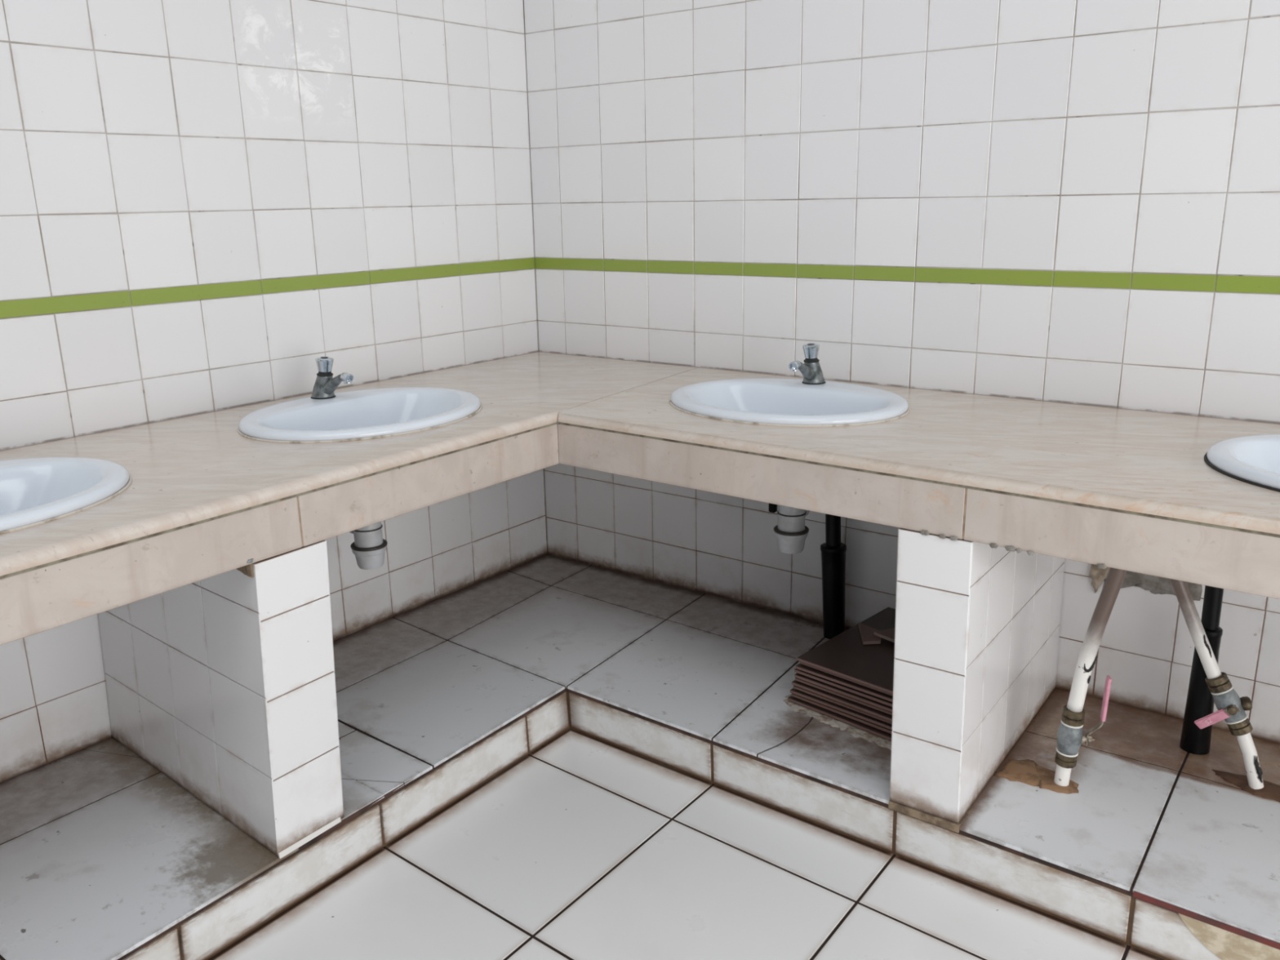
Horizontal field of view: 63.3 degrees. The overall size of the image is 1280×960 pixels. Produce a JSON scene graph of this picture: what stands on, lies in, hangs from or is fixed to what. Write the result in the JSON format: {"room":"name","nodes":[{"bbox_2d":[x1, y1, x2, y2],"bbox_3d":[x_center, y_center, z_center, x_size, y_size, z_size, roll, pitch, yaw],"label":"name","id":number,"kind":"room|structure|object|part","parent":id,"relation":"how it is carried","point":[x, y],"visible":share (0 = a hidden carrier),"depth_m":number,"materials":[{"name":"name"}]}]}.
{"room":"public restroom","nodes":[
{"label":"public restroom","id":0,"kind":"room"},
{"bbox_2d":[0,0,546,782],"bbox_3d":[-1.342,-0.518,1.690,0.148,2.540,3.300,10,19,36],"label":"wall","id":1,"kind":"structure","parent":0,"point":[145,144],"depth_m":2.26,"materials":[{"name":"white tile"}]},
{"bbox_2d":[0,257,534,318],"bbox_3d":[-1.301,-0.263,1.731,0.002,0.030,3.298,10,19,36],"label":"trim","id":2,"kind":"structure","parent":1,"relation":"attached to","point":[20,308],"depth_m":2.27,"materials":[{"name":"green tile"}]},
{"bbox_2d":[207,728,1164,959],"bbox_3d":[0.061,0.977,1.090,3.520,0.120,3.420,10,19,36],"label":"floor","id":3,"kind":"structure","parent":0,"point":[585,846],"depth_m":1.81,"materials":[{"name":"white tile"}]},
{"bbox_2d":[97,540,343,858],"bbox_3d":[-0.814,0.322,1.936,0.642,0.522,0.178,10,19,36],"label":"tiled pillar","id":4,"kind":"structure","parent":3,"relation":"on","point":[224,683],"depth_m":1.78,"materials":[{"name":"tile"}]},
{"bbox_2d":[0,351,699,645],"bbox_3d":[-1.011,0.089,1.602,0.711,0.112,3.298,10,19,36],"label":"countertop","id":5,"kind":"structure","parent":4,"relation":"on","point":[203,500],"depth_m":1.78,"materials":[{"name":"beige stone"}]},
{"bbox_2d":[0,457,132,534],"bbox_3d":[-1.048,0.106,1.585,0.441,0.174,0.528,10,19,36],"label":"washbasin","id":6,"kind":"object","parent":5,"relation":"in","point":[34,491],"visible":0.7,"depth_m":1.72,"materials":[{"name":"white ceramic"}]},
{"bbox_3d":[-1.149,0.290,0.921,0.020,0.087,2.000,10,19,35],"label":"apron panel","id":7,"kind":"part","parent":5,"relation":"part of","materials":[{"name":"beige stone"}]},
{"bbox_2d":[311,356,353,399],"bbox_3d":[-0.672,-0.222,2.263,0.129,0.091,0.054,10,19,36],"label":"tap","id":8,"kind":"object","parent":5,"relation":"on","point":[325,385],"visible":1,"depth_m":2.26,"materials":[{"name":"silver metal"}]},
{"bbox_3d":[-0.667,-0.208,2.263,0.088,0.058,0.034,10,19,36],"label":"spout","id":9,"kind":"part","parent":8,"relation":"part of","materials":[{"name":"silver metal"}]},
{"bbox_2d":[236,386,482,443],"bbox_3d":[-0.576,-0.069,2.197,0.441,0.174,0.528,10,19,36],"label":"washbasin","id":10,"kind":"object","parent":5,"relation":"in","point":[384,412],"visible":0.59,"depth_m":2.21,"materials":[{"name":"white ceramic"}]},
{"bbox_2d":[349,521,387,569],"bbox_3d":[-0.700,0.085,2.313,0.367,0.168,0.077,10,19,36],"label":"trap","id":11,"kind":"object","parent":10,"relation":"attached to","point":[369,547],"visible":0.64,"depth_m":2.21,"materials":[{"name":"grey plastic"}]},
{"bbox_2d":[351,545,386,569],"bbox_3d":[-0.584,0.164,2.244,0.075,0.047,0.075,10,19,36],"label":"cup","id":12,"kind":"object","parent":11,"relation":"on","point":[367,557],"depth_m":2.22,"materials":[{"name":"grey plastic"}]},
{"bbox_3d":[-0.371,-0.006,1.953,0.020,0.087,0.649,10,19,35],"label":"apron panel","id":13,"kind":"part","parent":5,"relation":"part of","materials":[{"name":"beige stone"}]},
{"bbox_2d":[0,554,1279,959],"bbox_3d":[0.070,0.889,0.979,3.399,0.107,3.299,10,19,36],"label":"plinth","id":14,"kind":"object","parent":3,"relation":"on","point":[104,855],"visible":0.75,"depth_m":1.97,"materials":[{"name":"tile"}]},
{"bbox_2d":[820,513,846,639],"bbox_3d":[0.473,0.121,2.519,0.068,0.553,0.063,10,19,36],"label":"drain pipe","id":15,"kind":"object","parent":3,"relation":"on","point":[833,551],"visible":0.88,"depth_m":2.53,"materials":[{"name":"black plastic"}]},
{"bbox_2d":[783,693,891,750],"bbox_3d":[0.436,0.504,2.162,0.330,0.007,0.097,12,20,40],"label":"crust","id":16,"kind":"object","parent":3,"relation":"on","point":[856,732],"visible":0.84,"depth_m":2.14,"materials":[{"name":"grey concrete"}]},
{"bbox_2d":[787,607,895,741],"bbox_3d":[0.567,0.416,2.267,0.320,0.100,0.407,13,21,42],"label":"tiles","id":17,"kind":"structure","parent":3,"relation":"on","point":[845,655],"depth_m":2.18,"materials":[{"name":"brown tile"}]},
{"bbox_2d":[857,622,880,644],"bbox_3d":[0.518,0.344,2.325,0.045,0.008,0.108,1,15,6],"label":"shard","id":18,"kind":"object","parent":17,"relation":"on","point":[867,633],"visible":0.93,"depth_m":2.31},
{"bbox_2d":[873,627,894,642],"bbox_3d":[0.595,0.342,2.297,0.130,0.007,0.108,10,19,36],"label":"shard","id":19,"kind":"object","parent":17,"relation":"on","point":[888,634],"visible":0.24,"depth_m":2.29},
{"bbox_2d":[888,528,1064,832],"bbox_3d":[0.681,0.279,2.017,0.146,0.529,0.631,10,19,36],"label":"tiled pillar","id":20,"kind":"structure","parent":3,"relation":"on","point":[977,628],"depth_m":1.81,"materials":[{"name":"tile"}]},
{"bbox_2d":[557,367,1279,599],"bbox_3d":[1.072,0.042,1.640,2.826,0.117,0.702,10,19,36],"label":"countertop","id":21,"kind":"structure","parent":20,"relation":"on","point":[1131,490],"depth_m":1.77,"materials":[{"name":"beige stone"}]},
{"bbox_3d":[0.179,-0.013,1.943,0.885,0.087,0.020,11,19,37],"label":"apron panel","id":22,"kind":"part","parent":21,"relation":"part of","materials":[{"name":"beige stone"}]},
{"bbox_2d":[669,377,910,512],"bbox_3d":[0.315,-0.053,2.252,0.528,0.265,0.441,10,19,36],"label":"washbasin","id":23,"kind":"object","parent":21,"relation":"in","point":[771,402],"depth_m":2.27,"materials":[{"name":"white ceramic"}]},
{"bbox_3d":[0.294,0.019,2.288,0.016,0.108,0.014,10,19,36],"label":"black bracket","id":24,"kind":"part","parent":23,"relation":"part of","materials":[{"name":"black plastic"}]},
{"bbox_2d":[773,504,809,554],"bbox_3d":[0.416,0.045,2.382,0.077,0.168,0.355,10,19,36],"label":"trap","id":25,"kind":"object","parent":23,"relation":"attached to","point":[791,532],"visible":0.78,"depth_m":2.26,"materials":[{"name":"grey plastic"}]},
{"bbox_2d":[773,531,808,554],"bbox_3d":[0.334,0.134,2.292,0.075,0.047,0.075,10,19,36],"label":"cup","id":26,"kind":"object","parent":25,"relation":"on","point":[788,542],"depth_m":2.26,"materials":[{"name":"grey plastic"}]},
{"bbox_2d":[788,342,826,384],"bbox_3d":[0.372,-0.257,2.321,0.054,0.091,0.129,10,19,36],"label":"tap","id":27,"kind":"object","parent":21,"relation":"on","point":[811,370],"visible":1,"depth_m":2.32,"materials":[{"name":"silver metal"}]},
{"bbox_3d":[0.369,-0.243,2.320,0.034,0.058,0.088,10,19,36],"label":"spout","id":28,"kind":"part","parent":27,"relation":"part of","materials":[{"name":"silver metal"}]},
{"bbox_3d":[1.261,0.192,1.115,1.865,0.087,0.020,11,19,37],"label":"apron panel","id":29,"kind":"part","parent":21,"relation":"part of","materials":[{"name":"beige stone"}]},
{"bbox_2d":[1204,433,1279,492],"bbox_3d":[1.157,0.062,1.597,0.528,0.174,0.441,10,19,36],"label":"washbasin","id":30,"kind":"object","parent":21,"relation":"in","point":[1254,460],"visible":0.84,"depth_m":1.71,"materials":[{"name":"white ceramic"}]},
{"bbox_2d":[993,759,1078,794],"bbox_3d":[0.751,0.555,1.948,0.148,0.009,0.095,10,19,36],"label":"cement patch","id":31,"kind":"object","parent":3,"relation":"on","point":[1027,771],"visible":0.94,"depth_m":1.94,"materials":[{"name":"brown concrete"}]},
{"bbox_2d":[1053,567,1126,786],"bbox_3d":[0.801,0.327,1.841,0.090,0.488,0.043,6,17,24],"label":"pipe","id":32,"kind":"object","parent":31,"relation":"on","point":[1070,735],"visible":0.94,"depth_m":1.85,"materials":[{"name":"white plastic"}]},
{"bbox_3d":[0.810,0.470,1.884,0.029,0.018,0.018,2,16,12],"label":"stem","id":33,"kind":"part","parent":32,"relation":"part of","materials":[{"name":"metal"}]},
{"bbox_3d":[0.822,0.453,1.877,0.026,0.056,0.012,2,16,12],"label":"lever","id":34,"kind":"part","parent":32,"relation":"part of","materials":[{"name":"metal"}]},
{"bbox_2d":[1179,585,1223,755],"bbox_3d":[1.084,0.261,1.964,0.052,0.552,0.052,10,19,36],"label":"drain pipe","id":35,"kind":"object","parent":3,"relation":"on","point":[1200,702],"visible":0.54,"depth_m":1.99,"materials":[{"name":"black plastic"}]},
{"bbox_2d":[1212,768,1279,802],"bbox_3d":[1.201,0.573,1.855,0.321,0.007,0.093,10,19,36],"label":"cement patch","id":36,"kind":"object","parent":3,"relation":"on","point":[1270,790],"visible":0.91,"depth_m":1.90,"materials":[{"name":"brown concrete"}]},
{"bbox_2d":[1169,578,1263,789],"bbox_3d":[1.035,0.322,1.895,0.236,0.471,0.052,10,19,36],"label":"pipe","id":37,"kind":"object","parent":36,"relation":"on","point":[1231,708],"visible":0.95,"depth_m":1.89,"materials":[{"name":"white plastic"}]},
{"bbox_3d":[1.069,0.415,1.874,0.018,0.018,0.017,4,16,19],"label":"stem","id":38,"kind":"part","parent":37,"relation":"part of","materials":[{"name":"gold metal"}]},
{"bbox_3d":[1.065,0.418,1.875,0.034,0.034,0.006,14,21,43],"label":"lever","id":39,"kind":"part","parent":37,"relation":"part of","materials":[{"name":"metal"}]},
{"bbox_2d":[523,0,1279,743],"bbox_3d":[1.032,-0.644,1.991,3.500,2.540,0.155,10,19,36],"label":"wall","id":40,"kind":"structure","parent":0,"point":[1127,136],"depth_m":2.28,"materials":[{"name":"white tile"}]},
{"bbox_2d":[534,257,1279,293],"bbox_3d":[1.051,-0.380,1.997,3.398,0.030,0.002,10,19,36],"label":"trim","id":41,"kind":"structure","parent":40,"relation":"attached to","point":[1246,284],"depth_m":2.27,"materials":[{"name":"green tile"}]},
{"bbox_2d":[1088,564,1110,593],"bbox_3d":[0.967,0.182,2.167,0.051,0.124,0.018,10,19,36],"label":"lump","id":42,"kind":"object","parent":40,"relation":"attached to","point":[1098,575],"visible":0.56,"depth_m":2.17,"materials":[{"name":"beige concrete"}]},
{"bbox_2d":[1103,570,1202,600],"bbox_3d":[1.046,0.194,2.116,0.183,0.104,0.007,10,19,36],"label":"cement patch","id":43,"kind":"object","parent":40,"relation":"attached to","point":[1155,584],"visible":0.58,"depth_m":2.12,"materials":[{"name":"grey concrete"}]}
]}

